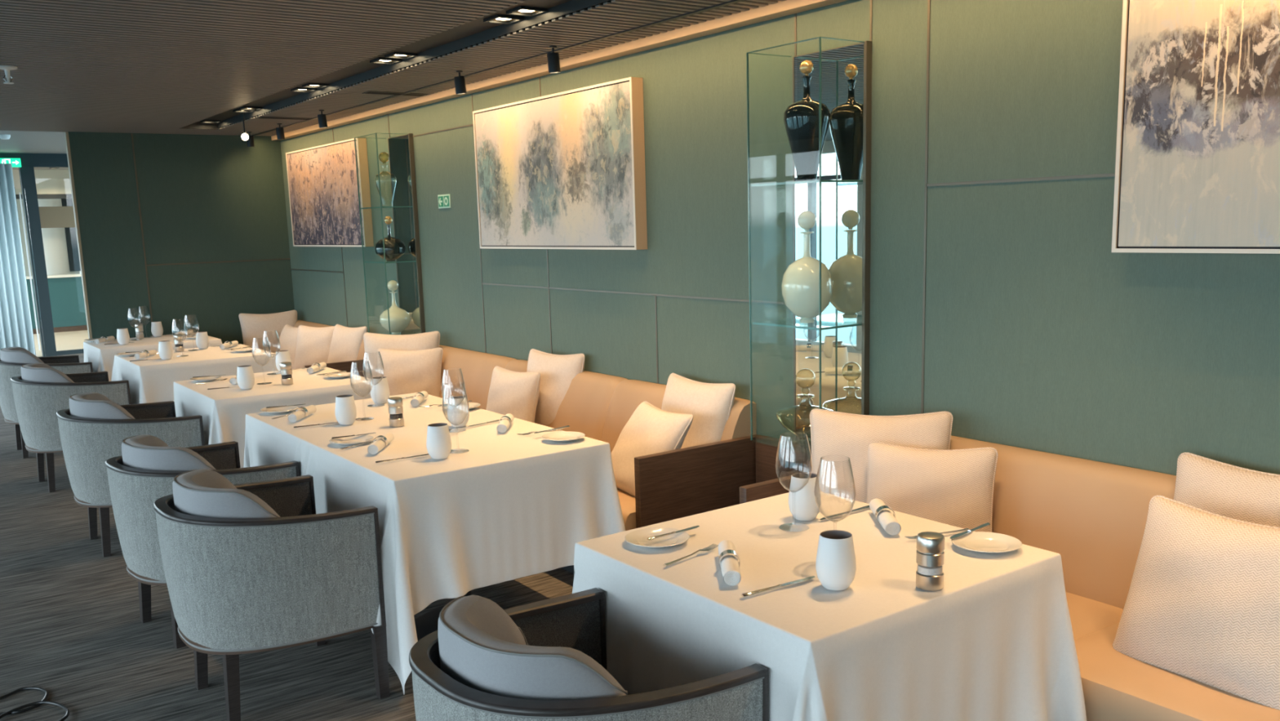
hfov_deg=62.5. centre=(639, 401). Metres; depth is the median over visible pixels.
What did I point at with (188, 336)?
plate
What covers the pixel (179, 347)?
grinder
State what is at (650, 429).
throw pillow
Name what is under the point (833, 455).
wine glass
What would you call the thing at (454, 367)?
bowl
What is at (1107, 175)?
trim
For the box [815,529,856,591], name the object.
tumbler
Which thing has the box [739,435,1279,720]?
sofa
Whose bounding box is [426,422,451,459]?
tumbler
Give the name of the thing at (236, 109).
recessed light
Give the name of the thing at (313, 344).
throw pillow
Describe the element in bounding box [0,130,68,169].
ceiling
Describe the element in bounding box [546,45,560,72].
spotlight
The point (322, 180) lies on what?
framed painting
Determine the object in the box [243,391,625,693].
tablecloth
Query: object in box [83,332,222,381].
tablecloth
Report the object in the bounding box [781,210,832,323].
vase
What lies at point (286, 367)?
grinder
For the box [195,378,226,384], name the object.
fork
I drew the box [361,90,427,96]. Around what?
ceiling vent
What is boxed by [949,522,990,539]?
butter knife
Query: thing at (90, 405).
cushion
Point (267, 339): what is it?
bowl
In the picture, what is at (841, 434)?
throw pillow
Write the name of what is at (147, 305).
wine glass
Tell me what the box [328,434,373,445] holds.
plate
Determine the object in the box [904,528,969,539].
fork
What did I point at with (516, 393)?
throw pillow
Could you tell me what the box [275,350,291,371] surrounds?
tumbler
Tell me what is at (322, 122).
spotlight
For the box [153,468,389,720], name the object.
armchair
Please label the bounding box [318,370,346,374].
butter knife
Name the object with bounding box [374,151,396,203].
decanter
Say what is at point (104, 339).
rolled napkin
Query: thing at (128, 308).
wine glass
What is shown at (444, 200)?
wall sign
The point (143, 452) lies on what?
cushion
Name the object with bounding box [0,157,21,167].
exit sign
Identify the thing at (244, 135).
spotlight
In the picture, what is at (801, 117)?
vase
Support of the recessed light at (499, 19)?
in the ceiling at (121, 66)
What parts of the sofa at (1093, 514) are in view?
arm panel, seat, seat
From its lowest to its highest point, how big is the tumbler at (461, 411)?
0.124 m
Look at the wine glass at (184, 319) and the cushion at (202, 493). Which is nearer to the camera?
the cushion at (202, 493)
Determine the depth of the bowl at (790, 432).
2.83 m
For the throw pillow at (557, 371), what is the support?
on the sofa at (674, 484)
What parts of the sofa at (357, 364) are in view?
arm panel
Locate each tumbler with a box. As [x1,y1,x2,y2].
[116,328,129,344]
[151,321,163,337]
[158,340,173,359]
[195,331,208,349]
[236,364,254,389]
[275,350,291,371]
[334,394,356,425]
[370,376,389,404]
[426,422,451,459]
[447,395,469,426]
[788,472,821,520]
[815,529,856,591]
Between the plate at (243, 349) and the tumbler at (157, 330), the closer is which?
the plate at (243, 349)
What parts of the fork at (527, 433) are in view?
handle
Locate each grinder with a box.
[134,323,144,338]
[173,333,184,351]
[280,361,293,384]
[387,396,404,426]
[915,531,944,591]
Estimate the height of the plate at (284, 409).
0.016 m
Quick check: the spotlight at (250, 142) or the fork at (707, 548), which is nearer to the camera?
the fork at (707, 548)
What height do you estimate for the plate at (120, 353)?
0.016 m
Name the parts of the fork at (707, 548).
handle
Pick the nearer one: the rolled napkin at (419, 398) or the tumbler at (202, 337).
the rolled napkin at (419, 398)
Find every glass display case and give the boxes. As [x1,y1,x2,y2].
[354,133,425,334]
[746,36,871,439]
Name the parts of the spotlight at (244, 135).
stem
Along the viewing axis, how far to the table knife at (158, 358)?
7.11 m
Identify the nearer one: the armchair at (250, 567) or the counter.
the armchair at (250, 567)
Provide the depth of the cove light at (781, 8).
5.11 m
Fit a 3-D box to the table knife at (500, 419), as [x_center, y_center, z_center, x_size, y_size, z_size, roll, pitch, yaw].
[-0.656,0.089,4.500,0.017,0.008,0.215,7,13,43]
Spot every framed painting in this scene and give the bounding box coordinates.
[285,137,373,246]
[472,76,647,249]
[1111,0,1279,253]
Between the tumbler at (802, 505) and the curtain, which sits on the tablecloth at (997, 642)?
the tumbler at (802, 505)
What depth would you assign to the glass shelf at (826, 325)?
4.15 m
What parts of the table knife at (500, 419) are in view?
blade, handle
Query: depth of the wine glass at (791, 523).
2.84 m
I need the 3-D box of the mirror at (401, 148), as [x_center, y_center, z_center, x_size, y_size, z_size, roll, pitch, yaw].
[-1.653,-1.091,7.462,0.029,1.539,0.401,-9,12,-35]
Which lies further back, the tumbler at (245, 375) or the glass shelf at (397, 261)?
the glass shelf at (397, 261)
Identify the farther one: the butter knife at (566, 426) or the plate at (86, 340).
the plate at (86, 340)
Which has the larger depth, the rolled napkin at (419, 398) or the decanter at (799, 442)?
the rolled napkin at (419, 398)
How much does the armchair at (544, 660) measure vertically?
0.797 m
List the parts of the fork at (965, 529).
handle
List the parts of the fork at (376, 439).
handle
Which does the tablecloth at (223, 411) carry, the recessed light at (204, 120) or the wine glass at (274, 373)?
the wine glass at (274, 373)
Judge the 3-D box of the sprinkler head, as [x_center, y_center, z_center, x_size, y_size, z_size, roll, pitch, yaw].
[-3.092,-1.599,5.162,0.090,0.079,0.090,-9,12,-35]
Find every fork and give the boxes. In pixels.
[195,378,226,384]
[271,413,292,419]
[339,439,377,449]
[418,404,444,407]
[516,428,562,435]
[662,543,718,566]
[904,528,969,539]
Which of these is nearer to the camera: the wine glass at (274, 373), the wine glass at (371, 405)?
the wine glass at (371, 405)
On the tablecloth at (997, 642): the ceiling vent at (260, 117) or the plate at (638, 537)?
the plate at (638, 537)
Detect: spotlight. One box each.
[240,112,248,141]
[246,131,254,146]
[275,123,284,139]
[317,109,327,128]
[453,70,466,93]
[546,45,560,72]
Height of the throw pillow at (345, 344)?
0.420 m
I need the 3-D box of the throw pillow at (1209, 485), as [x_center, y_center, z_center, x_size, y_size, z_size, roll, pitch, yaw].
[1.676,0.404,2.883,0.202,0.452,0.500,-7,11,-30]
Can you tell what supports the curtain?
on the floor
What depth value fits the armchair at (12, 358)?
7.76 m
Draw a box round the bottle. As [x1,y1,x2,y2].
[775,394,833,445]
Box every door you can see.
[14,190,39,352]
[18,166,84,356]
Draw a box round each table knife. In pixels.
[129,358,161,361]
[207,386,239,390]
[293,422,338,428]
[374,453,429,463]
[466,418,502,426]
[741,575,815,597]
[819,505,870,520]
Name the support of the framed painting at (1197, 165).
attached to the wall at (1040, 335)
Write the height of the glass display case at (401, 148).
1.539 m
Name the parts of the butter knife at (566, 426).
blade, handle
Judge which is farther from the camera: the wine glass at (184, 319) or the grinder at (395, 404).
the wine glass at (184, 319)
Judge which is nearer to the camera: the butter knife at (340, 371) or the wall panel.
the wall panel
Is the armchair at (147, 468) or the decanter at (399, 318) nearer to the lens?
the armchair at (147, 468)
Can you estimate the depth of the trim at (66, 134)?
8.57 m
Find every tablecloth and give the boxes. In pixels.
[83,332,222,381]
[111,343,278,404]
[173,366,371,467]
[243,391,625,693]
[572,491,1086,720]
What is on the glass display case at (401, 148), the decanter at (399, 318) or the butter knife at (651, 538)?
the decanter at (399, 318)
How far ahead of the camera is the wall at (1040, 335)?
3.81 m
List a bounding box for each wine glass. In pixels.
[127,308,142,340]
[137,305,151,337]
[172,319,188,356]
[183,314,199,351]
[252,338,271,384]
[262,329,280,374]
[350,361,373,420]
[362,352,384,407]
[441,367,466,432]
[441,382,469,453]
[774,431,812,530]
[813,454,856,523]
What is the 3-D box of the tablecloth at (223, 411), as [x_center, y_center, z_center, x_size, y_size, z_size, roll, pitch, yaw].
[-2.061,0.253,6.051,1.106,0.752,1.110,-9,12,-35]
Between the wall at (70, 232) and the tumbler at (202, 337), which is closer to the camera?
the tumbler at (202, 337)
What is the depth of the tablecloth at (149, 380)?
7.11 m
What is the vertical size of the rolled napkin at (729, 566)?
0.051 m
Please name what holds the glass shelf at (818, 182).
attached to the glass display case at (835, 347)
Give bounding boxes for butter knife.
[192,374,226,377]
[266,404,305,408]
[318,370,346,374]
[331,432,375,439]
[533,425,569,433]
[646,525,699,540]
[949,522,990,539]
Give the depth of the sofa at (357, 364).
7.74 m
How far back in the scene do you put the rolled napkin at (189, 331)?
8.78 m
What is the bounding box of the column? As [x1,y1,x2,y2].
[37,198,70,275]
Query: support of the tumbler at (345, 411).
on the tablecloth at (511, 506)
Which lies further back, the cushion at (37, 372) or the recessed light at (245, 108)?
the recessed light at (245, 108)
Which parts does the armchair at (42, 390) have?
leg, seat frame, leg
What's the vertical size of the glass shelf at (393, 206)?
0.008 m
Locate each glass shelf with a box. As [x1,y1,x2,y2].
[360,205,413,208]
[364,260,416,262]
[751,179,862,186]
[751,321,862,329]
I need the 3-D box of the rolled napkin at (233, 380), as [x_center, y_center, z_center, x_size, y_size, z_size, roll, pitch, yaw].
[-2.256,-0.140,5.982,0.051,0.051,0.240,-1,10,4]
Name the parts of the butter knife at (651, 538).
handle, blade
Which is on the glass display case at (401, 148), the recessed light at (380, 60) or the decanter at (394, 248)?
the decanter at (394, 248)
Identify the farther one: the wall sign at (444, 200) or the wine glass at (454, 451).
the wall sign at (444, 200)
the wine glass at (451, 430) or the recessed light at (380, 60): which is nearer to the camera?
the wine glass at (451, 430)
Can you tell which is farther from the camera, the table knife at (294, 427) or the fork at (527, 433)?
the table knife at (294, 427)
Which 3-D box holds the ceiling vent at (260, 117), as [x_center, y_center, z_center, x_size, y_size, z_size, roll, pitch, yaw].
[-2.642,-2.113,7.863,0.400,0.005,0.120,-9,12,-35]
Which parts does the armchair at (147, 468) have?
leg, seat frame, leg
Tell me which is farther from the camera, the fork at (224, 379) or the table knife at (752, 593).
the fork at (224, 379)
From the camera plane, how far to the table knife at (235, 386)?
5.72 m
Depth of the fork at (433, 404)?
4.94 m
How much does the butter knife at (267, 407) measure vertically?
0.008 m
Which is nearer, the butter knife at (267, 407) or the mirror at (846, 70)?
the mirror at (846, 70)
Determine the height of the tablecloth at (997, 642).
0.752 m
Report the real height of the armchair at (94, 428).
0.797 m
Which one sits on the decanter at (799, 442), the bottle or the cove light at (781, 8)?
the bottle
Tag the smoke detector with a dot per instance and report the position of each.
(3, 136)
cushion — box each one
[0,346,44,363]
[20,362,74,382]
[68,391,134,418]
[121,434,215,471]
[172,468,279,518]
[437,595,626,700]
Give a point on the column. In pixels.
(55, 245)
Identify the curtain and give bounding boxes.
[0,163,35,358]
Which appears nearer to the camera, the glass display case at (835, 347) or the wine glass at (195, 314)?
the glass display case at (835, 347)
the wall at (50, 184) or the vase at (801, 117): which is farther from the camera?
the wall at (50, 184)
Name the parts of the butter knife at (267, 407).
handle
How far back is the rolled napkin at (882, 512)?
2.83 m
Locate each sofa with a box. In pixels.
[293,320,371,372]
[351,344,761,573]
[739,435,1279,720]
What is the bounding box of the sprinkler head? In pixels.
[0,65,17,84]
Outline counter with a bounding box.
[26,273,87,333]
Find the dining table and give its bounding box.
[414,590,508,640]
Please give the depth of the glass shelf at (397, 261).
7.32 m
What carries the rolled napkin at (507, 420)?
on the tablecloth at (511, 506)
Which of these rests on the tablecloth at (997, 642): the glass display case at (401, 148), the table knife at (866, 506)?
the table knife at (866, 506)
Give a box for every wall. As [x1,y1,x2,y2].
[0,152,68,167]
[12,169,71,199]
[16,198,80,275]
[67,131,294,344]
[280,0,1279,475]
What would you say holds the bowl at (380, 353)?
on the wine glass at (371, 405)
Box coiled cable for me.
[0,686,69,720]
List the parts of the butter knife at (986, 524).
blade, handle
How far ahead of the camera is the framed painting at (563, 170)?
5.57 m
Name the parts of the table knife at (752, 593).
handle, blade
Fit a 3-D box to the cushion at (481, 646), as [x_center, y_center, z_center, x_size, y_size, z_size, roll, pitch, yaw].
[-0.252,0.592,2.221,0.290,0.297,0.514,-9,12,-35]
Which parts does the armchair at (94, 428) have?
leg, seat frame, leg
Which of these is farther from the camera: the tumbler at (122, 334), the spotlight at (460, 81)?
the tumbler at (122, 334)
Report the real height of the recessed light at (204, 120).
0.012 m
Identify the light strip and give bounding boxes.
[252,0,744,136]
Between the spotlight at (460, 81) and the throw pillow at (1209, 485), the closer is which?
the throw pillow at (1209, 485)
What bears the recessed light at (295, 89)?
in the ceiling at (121, 66)
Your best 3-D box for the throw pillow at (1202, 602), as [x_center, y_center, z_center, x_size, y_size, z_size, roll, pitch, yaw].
[1.457,0.500,2.643,0.231,0.430,0.502,-7,11,-29]
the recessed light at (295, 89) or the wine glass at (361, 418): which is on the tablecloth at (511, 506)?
the wine glass at (361, 418)
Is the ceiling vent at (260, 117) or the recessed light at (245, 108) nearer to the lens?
the recessed light at (245, 108)
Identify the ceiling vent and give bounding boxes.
[255,115,311,119]
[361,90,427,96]
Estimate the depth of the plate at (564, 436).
4.15 m
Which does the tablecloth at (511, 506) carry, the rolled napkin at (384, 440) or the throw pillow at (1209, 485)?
the rolled napkin at (384, 440)
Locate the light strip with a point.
(732, 2)
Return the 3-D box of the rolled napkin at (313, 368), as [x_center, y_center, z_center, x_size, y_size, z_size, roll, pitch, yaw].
[-1.941,-0.210,6.337,0.051,0.051,0.240,-1,10,2]
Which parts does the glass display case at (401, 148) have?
pane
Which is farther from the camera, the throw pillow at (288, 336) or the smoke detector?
the smoke detector
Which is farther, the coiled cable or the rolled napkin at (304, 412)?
the rolled napkin at (304, 412)
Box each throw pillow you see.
[238,310,297,352]
[275,324,297,368]
[293,324,334,368]
[327,324,367,363]
[363,330,439,378]
[376,346,443,397]
[485,365,540,422]
[526,348,584,425]
[610,400,693,496]
[661,373,735,448]
[809,408,953,502]
[866,441,998,532]
[1111,495,1279,710]
[1173,452,1279,527]
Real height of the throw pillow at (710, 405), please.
0.452 m
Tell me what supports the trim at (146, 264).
attached to the wall at (203, 197)
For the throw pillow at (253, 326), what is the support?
on the sofa at (357, 364)
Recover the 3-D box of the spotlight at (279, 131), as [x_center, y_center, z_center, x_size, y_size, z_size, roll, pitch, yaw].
[-2.820,-2.118,8.269,0.064,0.123,0.063,-9,12,-35]
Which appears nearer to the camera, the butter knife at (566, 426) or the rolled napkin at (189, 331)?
the butter knife at (566, 426)
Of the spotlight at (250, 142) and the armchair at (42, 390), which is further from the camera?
the spotlight at (250, 142)
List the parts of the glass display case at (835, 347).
pane, pane, pane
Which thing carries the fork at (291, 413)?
on the tablecloth at (511, 506)
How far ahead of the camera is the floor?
4.16 m
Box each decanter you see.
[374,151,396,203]
[374,216,405,261]
[378,280,410,333]
[775,368,833,445]
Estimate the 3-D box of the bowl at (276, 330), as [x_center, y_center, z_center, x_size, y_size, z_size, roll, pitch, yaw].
[-2.180,-0.342,6.242,0.100,0.160,0.100,-6,11,-22]
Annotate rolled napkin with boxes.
[93,335,115,343]
[133,349,156,359]
[174,328,193,335]
[219,340,238,349]
[229,374,254,384]
[288,404,316,422]
[306,361,326,373]
[367,432,393,454]
[410,391,427,406]
[497,413,513,432]
[718,539,741,586]
[869,498,901,535]
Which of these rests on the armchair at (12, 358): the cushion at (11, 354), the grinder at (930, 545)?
the cushion at (11, 354)
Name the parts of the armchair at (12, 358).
seat frame, leg, leg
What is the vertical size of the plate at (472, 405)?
0.016 m
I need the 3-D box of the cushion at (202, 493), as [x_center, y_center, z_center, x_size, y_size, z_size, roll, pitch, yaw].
[-1.400,0.395,3.564,0.290,0.297,0.514,-9,12,-36]
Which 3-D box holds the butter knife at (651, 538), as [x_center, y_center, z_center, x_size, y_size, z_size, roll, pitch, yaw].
[0.091,0.345,2.790,0.180,0.008,0.016,-9,12,-38]
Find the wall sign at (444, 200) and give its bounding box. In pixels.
[437,194,450,208]
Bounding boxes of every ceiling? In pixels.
[0,0,785,136]
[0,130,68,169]
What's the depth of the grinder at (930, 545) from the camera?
2.36 m
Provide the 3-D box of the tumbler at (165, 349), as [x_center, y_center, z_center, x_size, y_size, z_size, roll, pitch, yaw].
[-3.219,-0.351,7.161,0.091,0.124,0.091,2,10,18]
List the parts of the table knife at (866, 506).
blade, handle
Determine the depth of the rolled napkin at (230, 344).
7.74 m
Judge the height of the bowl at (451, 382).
0.160 m
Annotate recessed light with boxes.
[200,119,221,123]
[232,108,255,112]
[239,106,262,110]
[290,87,316,92]
[302,82,328,88]
[369,57,401,64]
[384,51,417,58]
[483,13,524,24]
[506,5,547,16]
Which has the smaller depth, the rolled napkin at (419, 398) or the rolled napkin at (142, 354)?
the rolled napkin at (419, 398)
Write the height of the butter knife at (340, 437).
0.008 m
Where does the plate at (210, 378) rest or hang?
on the tablecloth at (223, 411)
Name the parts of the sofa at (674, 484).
arm panel, seat, arm panel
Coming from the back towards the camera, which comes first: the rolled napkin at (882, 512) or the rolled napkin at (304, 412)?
the rolled napkin at (304, 412)
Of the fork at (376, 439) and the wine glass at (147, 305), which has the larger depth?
the wine glass at (147, 305)
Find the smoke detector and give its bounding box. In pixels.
[0,133,10,139]
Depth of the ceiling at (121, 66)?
4.95 m
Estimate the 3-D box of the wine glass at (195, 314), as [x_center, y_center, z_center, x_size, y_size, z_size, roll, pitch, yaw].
[-3.244,-0.502,7.644,0.100,0.258,0.100,0,10,8]
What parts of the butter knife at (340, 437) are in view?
handle, blade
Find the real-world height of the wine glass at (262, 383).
0.258 m
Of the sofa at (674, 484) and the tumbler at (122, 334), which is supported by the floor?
the sofa at (674, 484)
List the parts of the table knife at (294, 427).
handle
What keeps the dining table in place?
on the floor
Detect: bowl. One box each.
[252,338,271,365]
[262,329,280,356]
[350,361,373,396]
[362,352,384,385]
[441,367,466,406]
[441,382,469,426]
[774,431,812,493]
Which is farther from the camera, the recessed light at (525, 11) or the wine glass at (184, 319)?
the wine glass at (184, 319)
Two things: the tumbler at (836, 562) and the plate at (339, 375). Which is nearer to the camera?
the tumbler at (836, 562)
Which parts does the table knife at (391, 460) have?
handle, blade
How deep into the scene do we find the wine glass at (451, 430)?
4.35 m
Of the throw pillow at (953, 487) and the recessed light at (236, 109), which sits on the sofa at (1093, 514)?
the throw pillow at (953, 487)
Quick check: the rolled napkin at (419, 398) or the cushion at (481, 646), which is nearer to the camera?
the cushion at (481, 646)
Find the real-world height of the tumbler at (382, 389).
0.124 m
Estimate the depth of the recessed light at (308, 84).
6.49 m
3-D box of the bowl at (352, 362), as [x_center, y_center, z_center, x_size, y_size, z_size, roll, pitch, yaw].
[-1.230,-0.099,4.664,0.100,0.160,0.100,-7,11,-30]
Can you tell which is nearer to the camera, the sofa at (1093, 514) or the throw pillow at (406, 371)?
the sofa at (1093, 514)
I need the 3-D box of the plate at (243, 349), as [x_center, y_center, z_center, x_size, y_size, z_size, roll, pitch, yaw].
[-2.817,-0.366,7.497,0.170,0.016,0.170,-9,12,-35]
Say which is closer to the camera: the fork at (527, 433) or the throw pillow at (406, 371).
the fork at (527, 433)
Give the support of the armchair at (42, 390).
on the floor
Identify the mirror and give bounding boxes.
[387,133,425,334]
[792,40,871,434]
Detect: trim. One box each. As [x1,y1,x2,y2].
[64,132,92,338]
[130,133,290,336]
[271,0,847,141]
[290,0,1115,441]
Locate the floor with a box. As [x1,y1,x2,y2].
[0,329,573,720]
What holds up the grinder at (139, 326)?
on the tablecloth at (101, 356)
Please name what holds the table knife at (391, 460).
on the tablecloth at (511, 506)
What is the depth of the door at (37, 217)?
14.31 m
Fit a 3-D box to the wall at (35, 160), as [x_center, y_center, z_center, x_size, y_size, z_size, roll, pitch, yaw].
[-9.045,-1.851,13.731,7.200,2.720,0.150,-9,12,-35]
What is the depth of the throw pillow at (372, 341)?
7.03 m
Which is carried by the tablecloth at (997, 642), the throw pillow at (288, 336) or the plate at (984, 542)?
the plate at (984, 542)
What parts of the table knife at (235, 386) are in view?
handle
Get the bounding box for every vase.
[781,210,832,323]
[783,59,830,181]
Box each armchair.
[0,346,93,458]
[10,362,131,492]
[56,391,204,556]
[105,434,300,648]
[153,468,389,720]
[408,587,768,720]
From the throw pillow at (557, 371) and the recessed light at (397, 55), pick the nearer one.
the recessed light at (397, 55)
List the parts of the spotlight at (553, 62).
stem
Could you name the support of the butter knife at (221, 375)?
on the plate at (210, 378)
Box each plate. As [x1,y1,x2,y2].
[84,338,95,342]
[116,351,140,355]
[184,335,195,338]
[189,375,221,382]
[231,347,255,352]
[259,405,297,413]
[323,372,354,377]
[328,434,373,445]
[443,402,480,409]
[542,431,585,442]
[624,527,689,548]
[951,531,1022,553]
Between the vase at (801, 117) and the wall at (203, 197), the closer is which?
the vase at (801, 117)

